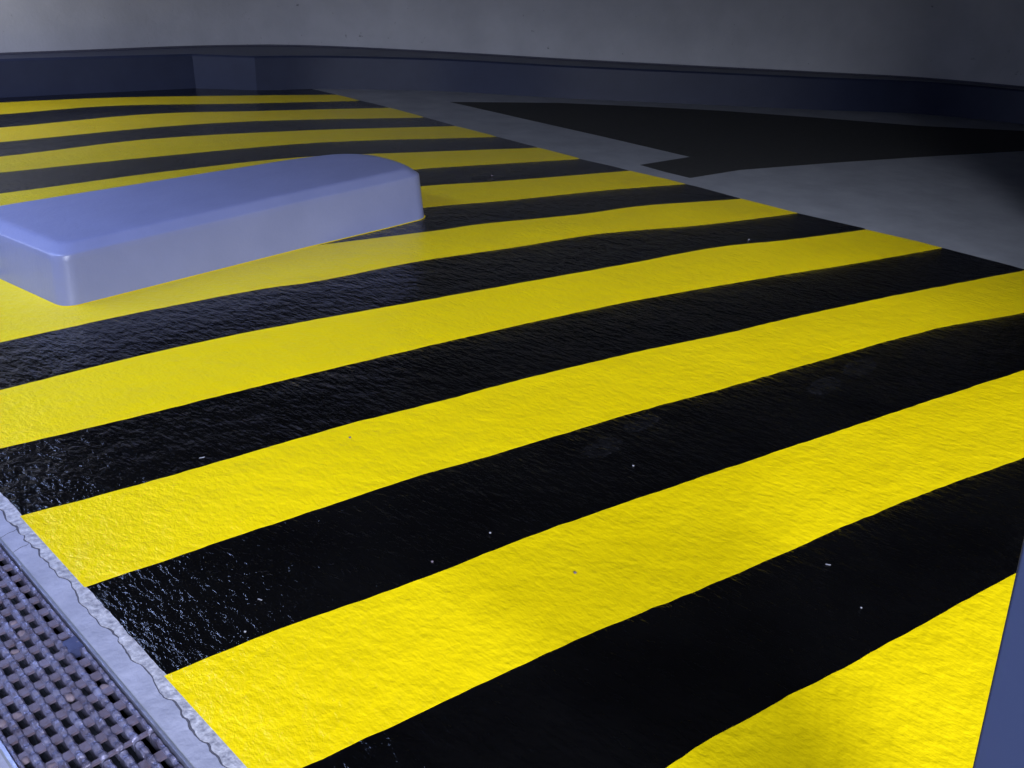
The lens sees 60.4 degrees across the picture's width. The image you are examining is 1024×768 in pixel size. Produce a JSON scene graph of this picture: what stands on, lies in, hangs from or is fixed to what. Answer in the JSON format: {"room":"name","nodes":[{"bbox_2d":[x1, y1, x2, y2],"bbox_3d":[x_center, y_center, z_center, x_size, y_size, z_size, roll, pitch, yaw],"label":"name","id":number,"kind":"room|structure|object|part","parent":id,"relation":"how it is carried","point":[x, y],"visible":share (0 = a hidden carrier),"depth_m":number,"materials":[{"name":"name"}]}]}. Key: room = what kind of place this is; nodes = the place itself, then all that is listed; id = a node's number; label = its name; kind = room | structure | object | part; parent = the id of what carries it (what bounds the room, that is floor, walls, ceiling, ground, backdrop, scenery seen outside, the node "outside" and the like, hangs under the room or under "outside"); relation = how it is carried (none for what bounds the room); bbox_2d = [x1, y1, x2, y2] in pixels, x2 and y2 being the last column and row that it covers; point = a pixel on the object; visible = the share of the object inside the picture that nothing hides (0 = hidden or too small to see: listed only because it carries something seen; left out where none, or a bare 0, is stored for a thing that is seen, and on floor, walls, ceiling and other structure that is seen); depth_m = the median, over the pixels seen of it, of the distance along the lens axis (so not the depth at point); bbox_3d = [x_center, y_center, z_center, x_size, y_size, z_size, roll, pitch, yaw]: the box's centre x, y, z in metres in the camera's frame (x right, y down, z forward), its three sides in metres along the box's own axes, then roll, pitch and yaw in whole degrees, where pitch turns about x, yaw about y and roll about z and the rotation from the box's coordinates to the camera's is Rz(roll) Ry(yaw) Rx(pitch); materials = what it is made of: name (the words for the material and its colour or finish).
{"room":"parking garage","nodes":[
{"label":"parking garage","id":0,"kind":"room"},
{"bbox_2d":[0,89,1023,767],"bbox_3d":[0.868,-0.940,5.854,16.500,0.343,19.500,24,33,38],"label":"floor","id":1,"kind":"structure","parent":0,"point":[947,182],"depth_m":7.53,"materials":[{"name":"grey concrete"}]},
{"bbox_2d":[0,539,192,767],"bbox_3d":[-1.788,0.442,2.633,7.500,0.244,0.263,24,33,38],"label":"drain grate","id":2,"kind":"object","parent":1,"relation":"on","point":[160,734],"depth_m":1.97,"materials":[{"name":"metal"}]},
{"bbox_2d":[0,719,5,727],"bbox_3d":[-1.089,0.725,1.875,0.026,0.019,0.027,-5,27,-15],"label":"stone","id":3,"kind":"object","parent":2,"relation":"on","point":[2,721],"visible":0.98,"depth_m":1.87,"materials":[{"name":"grey stone"}]},
{"bbox_3d":[-0.314,1.104,1.199,3.190,0.064,0.007,24,33,38],"label":"rail","id":4,"kind":"part","parent":2,"relation":"part of","materials":[{"name":"metal"}]},
{"bbox_3d":[-2.851,-0.199,3.650,4.304,0.064,0.006,24,33,38],"label":"rail","id":5,"kind":"part","parent":2,"relation":"part of","materials":[{"name":"metal"}]},
{"bbox_2d":[9,620,16,624],"bbox_3d":[-1.216,0.587,2.150,0.024,0.019,0.025,-9,28,-22],"label":"stone","id":6,"kind":"object","parent":2,"relation":"on","point":[13,622],"visible":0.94,"depth_m":2.14,"materials":[{"name":"grey stone"}]},
{"bbox_2d":[10,649,18,654],"bbox_3d":[-1.165,0.631,2.064,0.023,0.017,0.019,-1,26,-8],"label":"stone","id":7,"kind":"object","parent":2,"relation":"on","point":[14,651],"visible":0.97,"depth_m":2.06,"materials":[{"name":"grey stone"}]},
{"bbox_2d":[12,712,21,721],"bbox_3d":[-1.066,0.716,1.896,0.026,0.019,0.024,-13,30,-28],"label":"stone","id":8,"kind":"object","parent":2,"relation":"on","point":[15,715],"visible":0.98,"depth_m":1.89,"materials":[{"name":"grey stone"}]},
{"bbox_2d":[17,630,24,635],"bbox_3d":[-1.180,0.603,2.118,0.025,0.018,0.025,17,29,27],"label":"stone","id":9,"kind":"object","parent":2,"relation":"on","point":[21,632],"visible":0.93,"depth_m":2.11,"materials":[{"name":"grey stone"}]},
{"bbox_2d":[20,756,29,764],"bbox_3d":[-0.995,0.768,1.796,0.018,0.015,0.019,-20,34,-39],"label":"stone","id":10,"kind":"object","parent":2,"relation":"on","point":[24,760],"visible":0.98,"depth_m":1.79,"materials":[{"name":"grey stone"}]},
{"bbox_2d":[47,762,55,767],"bbox_3d":[-0.932,0.778,1.784,0.021,0.018,0.023,-11,29,-26],"label":"stone","id":11,"kind":"object","parent":2,"relation":"on","point":[50,765],"visible":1,"depth_m":1.78,"materials":[{"name":"grey stone"}]},
{"bbox_2d":[64,692,74,701],"bbox_3d":[-0.981,0.695,1.950,0.026,0.019,0.024,24,33,38],"label":"stone","id":12,"kind":"object","parent":2,"relation":"on","point":[69,696],"visible":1,"depth_m":1.94,"materials":[{"name":"beige stone"}]},
{"bbox_3d":[-1.278,0.582,2.163,1.204,0.036,0.238,24,33,38],"label":"drain grate","id":13,"kind":"part","parent":2,"relation":"part of","materials":[{"name":"grey metal"}]},
{"bbox_2d":[99,684,108,688],"bbox_3d":[-0.916,0.684,1.978,0.023,0.016,0.021,2,26,-1],"label":"stone","id":14,"kind":"object","parent":2,"relation":"on","point":[102,686],"visible":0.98,"depth_m":1.97,"materials":[{"name":"grey stone"}]},
{"bbox_3d":[-0.406,0.983,1.428,1.204,0.036,0.238,24,33,38],"label":"drain grate","id":15,"kind":"part","parent":2,"relation":"part of","materials":[{"name":"grey metal"}]},
{"bbox_2d":[0,154,423,305],"bbox_3d":[-1.587,-0.969,4.930,0.997,0.312,2.464,24,33,38],"label":"concrete block","id":16,"kind":"object","parent":1,"relation":"on","point":[79,248],"visible":1,"depth_m":4.53,"materials":[{"name":"blue paint"}]},
{"bbox_2d":[0,88,1023,767],"bbox_3d":[-0.944,-1.126,5.680,11.818,0.009,5.701,24,33,38],"label":"hazard marking","id":17,"kind":"object","parent":1,"relation":"on","point":[791,400],"visible":0.86,"depth_m":2.92,"materials":[{"name":"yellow paint"}]},
{"bbox_2d":[973,540,1023,767],"bbox_3d":[0.723,0.589,1.196,0.246,0.952,0.177,24,33,38],"label":"concrete post","id":18,"kind":"object","parent":1,"relation":"on","point":[1001,739],"visible":1,"depth_m":1.09,"materials":[{"name":"blue paint"}]},
{"bbox_2d":[0,0,1023,85],"bbox_3d":[1.321,-3.832,8.269,19.823,2.800,6.113,3,26,1],"label":"wall","id":19,"kind":"structure","parent":0,"point":[965,40],"depth_m":10.77,"materials":[{"name":"paint"}]},
{"bbox_2d":[0,44,1023,123],"bbox_3d":[1.259,-2.633,8.577,19.462,0.370,6.118,3,26,1],"label":"trim","id":20,"kind":"structure","parent":19,"relation":"attached to","point":[230,67],"depth_m":10.54,"materials":[{"name":"blue paint"}]}
]}

